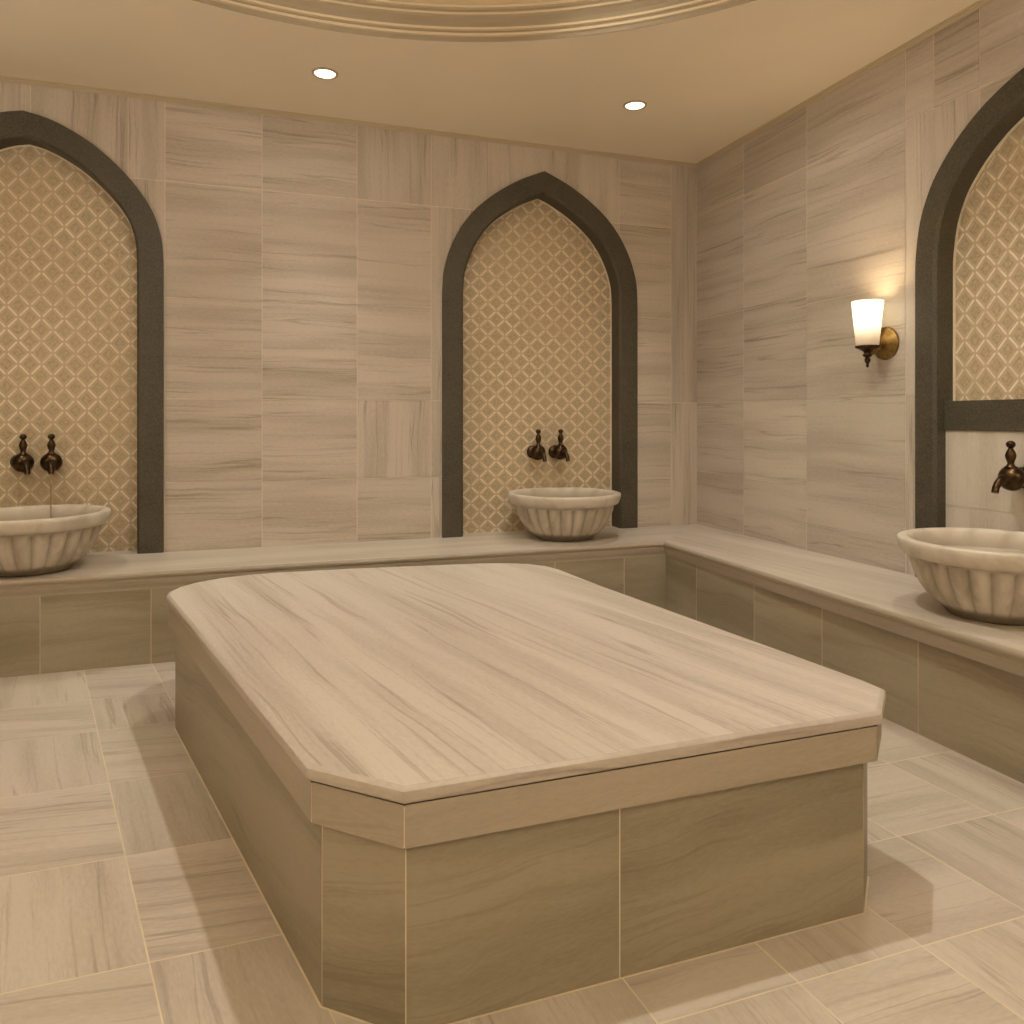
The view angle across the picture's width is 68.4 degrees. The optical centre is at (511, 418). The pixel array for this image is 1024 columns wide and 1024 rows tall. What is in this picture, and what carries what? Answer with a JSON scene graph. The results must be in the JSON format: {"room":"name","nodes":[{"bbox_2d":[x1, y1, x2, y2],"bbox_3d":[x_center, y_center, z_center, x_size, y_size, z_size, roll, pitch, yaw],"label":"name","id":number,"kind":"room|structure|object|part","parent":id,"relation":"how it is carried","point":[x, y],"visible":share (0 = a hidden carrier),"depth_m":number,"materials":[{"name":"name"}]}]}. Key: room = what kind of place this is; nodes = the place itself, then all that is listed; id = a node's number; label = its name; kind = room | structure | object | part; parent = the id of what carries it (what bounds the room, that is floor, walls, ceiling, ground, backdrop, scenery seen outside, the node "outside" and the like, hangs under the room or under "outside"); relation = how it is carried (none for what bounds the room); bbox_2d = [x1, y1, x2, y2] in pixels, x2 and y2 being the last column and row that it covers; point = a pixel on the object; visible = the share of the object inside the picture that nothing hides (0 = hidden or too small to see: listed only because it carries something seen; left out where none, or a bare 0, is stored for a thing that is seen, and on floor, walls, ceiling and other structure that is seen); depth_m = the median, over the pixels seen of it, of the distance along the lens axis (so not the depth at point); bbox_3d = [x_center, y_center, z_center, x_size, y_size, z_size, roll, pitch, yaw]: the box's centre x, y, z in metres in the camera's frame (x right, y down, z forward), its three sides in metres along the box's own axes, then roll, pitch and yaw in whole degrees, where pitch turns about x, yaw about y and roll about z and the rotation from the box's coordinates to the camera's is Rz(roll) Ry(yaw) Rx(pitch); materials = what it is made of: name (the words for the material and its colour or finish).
{"room":"spa","nodes":[
{"label":"spa","id":0,"kind":"room"},
{"bbox_2d":[0,81,696,598],"bbox_3d":[-1.138,-0.279,4.113,4.960,2.757,0.002,0,0,-19],"label":"wall","id":1,"kind":"structure","parent":0,"point":[304,260],"depth_m":4.16,"materials":[{"name":"stone"}]},
{"bbox_2d":[0,110,163,555],"bbox_3d":[-2.397,-0.406,3.722,1.246,2.187,0.122,0,0,-19],"label":"arched niche","id":2,"kind":"object","parent":1,"relation":"attached to","point":[82,264],"visible":0.98,"depth_m":3.83,"materials":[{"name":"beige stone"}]},
{"bbox_2d":[10,434,33,474],"bbox_3d":[-2.397,0.172,3.701,0.098,0.197,0.180,0,0,-44],"label":"tap","id":3,"kind":"object","parent":2,"relation":"attached to","point":[22,462],"visible":1,"depth_m":3.69,"materials":[{"name":"brown metal"}]},
{"bbox_3d":[-2.404,0.139,3.708,0.042,0.080,0.042,0,0,-44],"label":"stem","id":4,"kind":"part","parent":3,"relation":"part of","materials":[{"name":"brown metal"}]},
{"bbox_3d":[-2.365,0.233,3.668,0.046,0.074,0.090,0,0,-44],"label":"spout","id":5,"kind":"part","parent":3,"relation":"part of","materials":[{"name":"brown metal"}]},
{"bbox_2d":[40,434,62,473],"bbox_3d":[-2.281,0.172,3.733,0.098,0.197,0.180,0,0,-30],"label":"tap","id":6,"kind":"object","parent":2,"relation":"attached to","point":[50,462],"visible":1,"depth_m":3.73,"materials":[{"name":"brown metal"}]},
{"bbox_2d":[50,474,51,517],"bbox_3d":[-2.241,0.392,3.665,0.009,0.255,0.010,0,0,-19],"label":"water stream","id":7,"kind":"structure","parent":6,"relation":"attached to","point":[50,474],"depth_m":3.66,"materials":[{"name":"clear liquid"}]},
{"bbox_3d":[-2.286,0.139,3.742,0.042,0.080,0.042,0,0,-30],"label":"stem","id":8,"kind":"part","parent":6,"relation":"part of","materials":[{"name":"brown metal"}]},
{"bbox_3d":[-2.258,0.233,3.695,0.046,0.074,0.090,0,0,-30],"label":"spout","id":9,"kind":"part","parent":6,"relation":"part of","materials":[{"name":"brown metal"}]},
{"bbox_3d":[-2.401,0.686,3.732,1.040,0.003,0.100,0,0,-19],"label":"sill","id":10,"kind":"part","parent":2,"relation":"part of","materials":[{"name":"stone"}]},
{"bbox_2d":[0,75,696,167],"bbox_3d":[-1.134,-1.646,4.103,4.960,0.022,0.023,0,0,-19],"label":"trim","id":11,"kind":"structure","parent":1,"relation":"attached to","point":[9,79],"depth_m":4.13,"materials":[{"name":"paint"}]},
{"bbox_2d":[442,171,637,537],"bbox_3d":[0.177,-0.405,4.606,1.258,2.183,0.122,0,0,-19],"label":"arched niche","id":12,"kind":"object","parent":1,"relation":"attached to","point":[540,305],"visible":0.99,"depth_m":4.64,"materials":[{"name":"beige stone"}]},
{"bbox_3d":[0.157,-0.350,4.664,1.052,2.069,0.001,0,0,-19],"label":"lattice panel","id":13,"kind":"part","parent":12,"relation":"part of","materials":[{"name":"beige tile"}]},
{"bbox_2d":[527,429,546,461],"bbox_3d":[0.165,0.160,4.572,0.098,0.197,0.180,0,0,-25],"label":"tap","id":14,"kind":"object","parent":12,"relation":"attached to","point":[536,452],"visible":1,"depth_m":4.56,"materials":[{"name":"brown metal"}]},
{"bbox_3d":[0.161,0.127,4.581,0.042,0.080,0.042,0,0,-25],"label":"stem","id":15,"kind":"part","parent":14,"relation":"part of","materials":[{"name":"brown metal"}]},
{"bbox_3d":[0.183,0.221,4.531,0.046,0.074,0.090,0,0,-25],"label":"spout","id":16,"kind":"part","parent":14,"relation":"part of","materials":[{"name":"brown metal"}]},
{"bbox_3d":[0.174,0.686,4.617,1.052,0.003,0.100,0,0,-19],"label":"sill","id":17,"kind":"part","parent":12,"relation":"part of","materials":[{"name":"stone"}]},
{"bbox_2d":[549,429,569,461],"bbox_3d":[0.303,0.160,4.620,0.098,0.197,0.180,0,0,-27],"label":"tap","id":18,"kind":"object","parent":12,"relation":"attached to","point":[559,451],"visible":1,"depth_m":4.61,"materials":[{"name":"brown metal"}]},
{"bbox_3d":[0.299,0.127,4.629,0.042,0.080,0.042,0,0,-27],"label":"stem","id":19,"kind":"part","parent":18,"relation":"part of","materials":[{"name":"brown metal"}]},
{"bbox_3d":[0.324,0.221,4.580,0.046,0.074,0.090,0,0,-27],"label":"spout","id":20,"kind":"part","parent":18,"relation":"part of","materials":[{"name":"brown metal"}]},
{"bbox_2d":[0,0,978,162],"bbox_3d":[-0.146,-2.094,1.224,4.960,0.875,6.110,0,0,-19],"label":"ceiling","id":21,"kind":"structure","parent":0,"point":[708,74],"depth_m":3.43,"materials":[{"name":"beige paint"}]},
{"bbox_2d":[312,67,337,79],"bbox_3d":[-0.896,-1.655,3.611,0.124,0.011,0.124,0,0,-19],"label":"recessed light","id":22,"kind":"object","parent":21,"relation":"in","point":[323,73],"visible":1,"depth_m":3.61,"materials":[{"name":"paint"}]},
{"bbox_3d":[-0.149,-1.718,1.265,4.096,0.125,4.096,0,0,-19],"label":"cornice","id":23,"kind":"part","parent":21,"relation":"part of","materials":[{"name":"paint"}]},
{"bbox_2d":[623,100,646,110],"bbox_3d":[0.649,-1.655,3.978,0.124,0.011,0.124,0,0,-19],"label":"recessed light","id":24,"kind":"object","parent":21,"relation":"in","point":[635,105],"visible":1,"depth_m":3.98,"materials":[{"name":"beige"}]},
{"bbox_2d":[0,661,1023,1023],"bbox_3d":[-0.494,1.100,1.105,5.915,0.001,6.110,0,0,-19],"label":"floor","id":25,"kind":"structure","parent":0,"point":[127,895],"depth_m":1.70,"materials":[{"name":"stone"}]},
{"bbox_2d":[0,524,1023,783],"bbox_3d":[-0.164,0.892,1.279,4.954,0.415,5.989,0,0,-19],"label":"stone bench","id":26,"kind":"object","parent":25,"relation":"on","point":[955,682],"visible":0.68,"depth_m":3.32,"materials":[{"name":"stone"}]},
{"bbox_2d":[0,504,110,576],"bbox_3d":[-2.182,0.554,3.411,0.650,0.262,0.650,0,0,-19],"label":"basin","id":27,"kind":"object","parent":26,"relation":"on","point":[32,542],"visible":1,"depth_m":3.26,"materials":[{"name":"white stone"}]},
{"bbox_3d":[-0.308,0.725,1.010,4.507,0.080,5.574,0,0,-19],"label":"edge moulding","id":28,"kind":"part","parent":26,"relation":"part of","materials":[{"name":"stone"}]},
{"bbox_2d":[508,487,620,541],"bbox_3d":[0.302,0.554,4.354,0.650,0.262,0.650,0,0,-22],"label":"basin","id":29,"kind":"object","parent":26,"relation":"on","point":[564,514],"visible":1,"depth_m":4.15,"materials":[{"name":"white stone"}]},
{"bbox_3d":[0.302,0.585,4.354,0.572,0.200,0.572,0,0,-22],"label":"bowl","id":30,"kind":"part","parent":29,"relation":"part of","materials":[{"name":"stone"}]},
{"bbox_2d":[897,527,1023,625],"bbox_3d":[1.693,0.554,2.638,0.618,0.262,0.618,0,0,-25],"label":"basin","id":31,"kind":"object","parent":26,"relation":"on","point":[977,574],"visible":1,"depth_m":2.51,"materials":[{"name":"white stone"}]},
{"bbox_2d":[166,563,885,1023],"bbox_3d":[-0.218,0.873,2.373,1.734,0.455,2.025,0,0,-19],"label":"platform","id":32,"kind":"object","parent":25,"relation":"on","point":[455,792],"visible":1,"depth_m":1.58,"materials":[{"name":"stone"}]},
{"bbox_2d":[697,0,1023,575],"bbox_3d":[2.199,-0.279,2.030,0.002,2.757,6.110,0,0,-19],"label":"wall","id":33,"kind":"structure","parent":0,"point":[802,444],"depth_m":3.79,"materials":[{"name":"stone"}]},
{"bbox_2d":[696,0,993,167],"bbox_3d":[2.189,-1.646,2.026,0.023,0.022,6.110,0,0,-19],"label":"trim","id":34,"kind":"structure","parent":33,"relation":"attached to","point":[979,4],"depth_m":3.58,"materials":[{"name":"paint"}]},
{"bbox_2d":[851,299,898,367],"bbox_3d":[1.628,-0.383,3.419,0.176,0.300,0.152,0,0,-19],"label":"wall sconce","id":35,"kind":"object","parent":33,"relation":"attached to","point":[870,338],"visible":1,"depth_m":3.38,"materials":[{"name":"white glass"}]},
{"bbox_3d":[1.609,-0.433,3.413,0.136,0.200,0.136,0,0,-19],"label":"lamp shade","id":36,"kind":"part","parent":35,"relation":"part of","materials":[{"name":"white glass"}]},
{"bbox_3d":[1.650,-0.316,3.427,0.083,0.047,0.018,0,0,-19],"label":"arm","id":37,"kind":"part","parent":35,"relation":"part of","materials":[{"name":"gold metal"}]},
{"bbox_2d":[915,68,1023,576],"bbox_3d":[2.005,-0.334,2.695,0.107,2.042,1.258,0,0,-19],"label":"arched niche","id":38,"kind":"object","parent":33,"relation":"attached to","point":[969,261],"visible":0.95,"depth_m":3.10,"materials":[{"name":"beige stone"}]},
{"bbox_3d":[2.012,0.366,2.698,0.002,0.638,1.062,0,0,-19],"label":"panel","id":39,"kind":"part","parent":38,"relation":"part of","materials":[{"name":"stone"}]},
{"bbox_3d":[2.055,-0.666,2.713,0.001,1.211,1.098,0,0,-19],"label":"lattice panel","id":40,"kind":"part","parent":38,"relation":"part of","materials":[{"name":"beige tile"}]},
{"bbox_2d":[991,441,1023,493],"bbox_3d":[1.869,0.180,2.836,0.180,0.197,0.098,0,0,-22],"label":"tap","id":41,"kind":"object","parent":38,"relation":"attached to","point":[1010,477],"visible":1,"depth_m":2.81,"materials":[{"name":"brown metal"}]},
{"bbox_3d":[1.827,0.241,2.818,0.090,0.074,0.046,0,0,-22],"label":"spout","id":42,"kind":"part","parent":41,"relation":"part of","materials":[{"name":"brown metal"}]},
{"bbox_3d":[1.878,0.147,2.839,0.042,0.080,0.042,0,0,-22],"label":"stem","id":43,"kind":"part","parent":41,"relation":"part of","materials":[{"name":"brown metal"}]}
]}

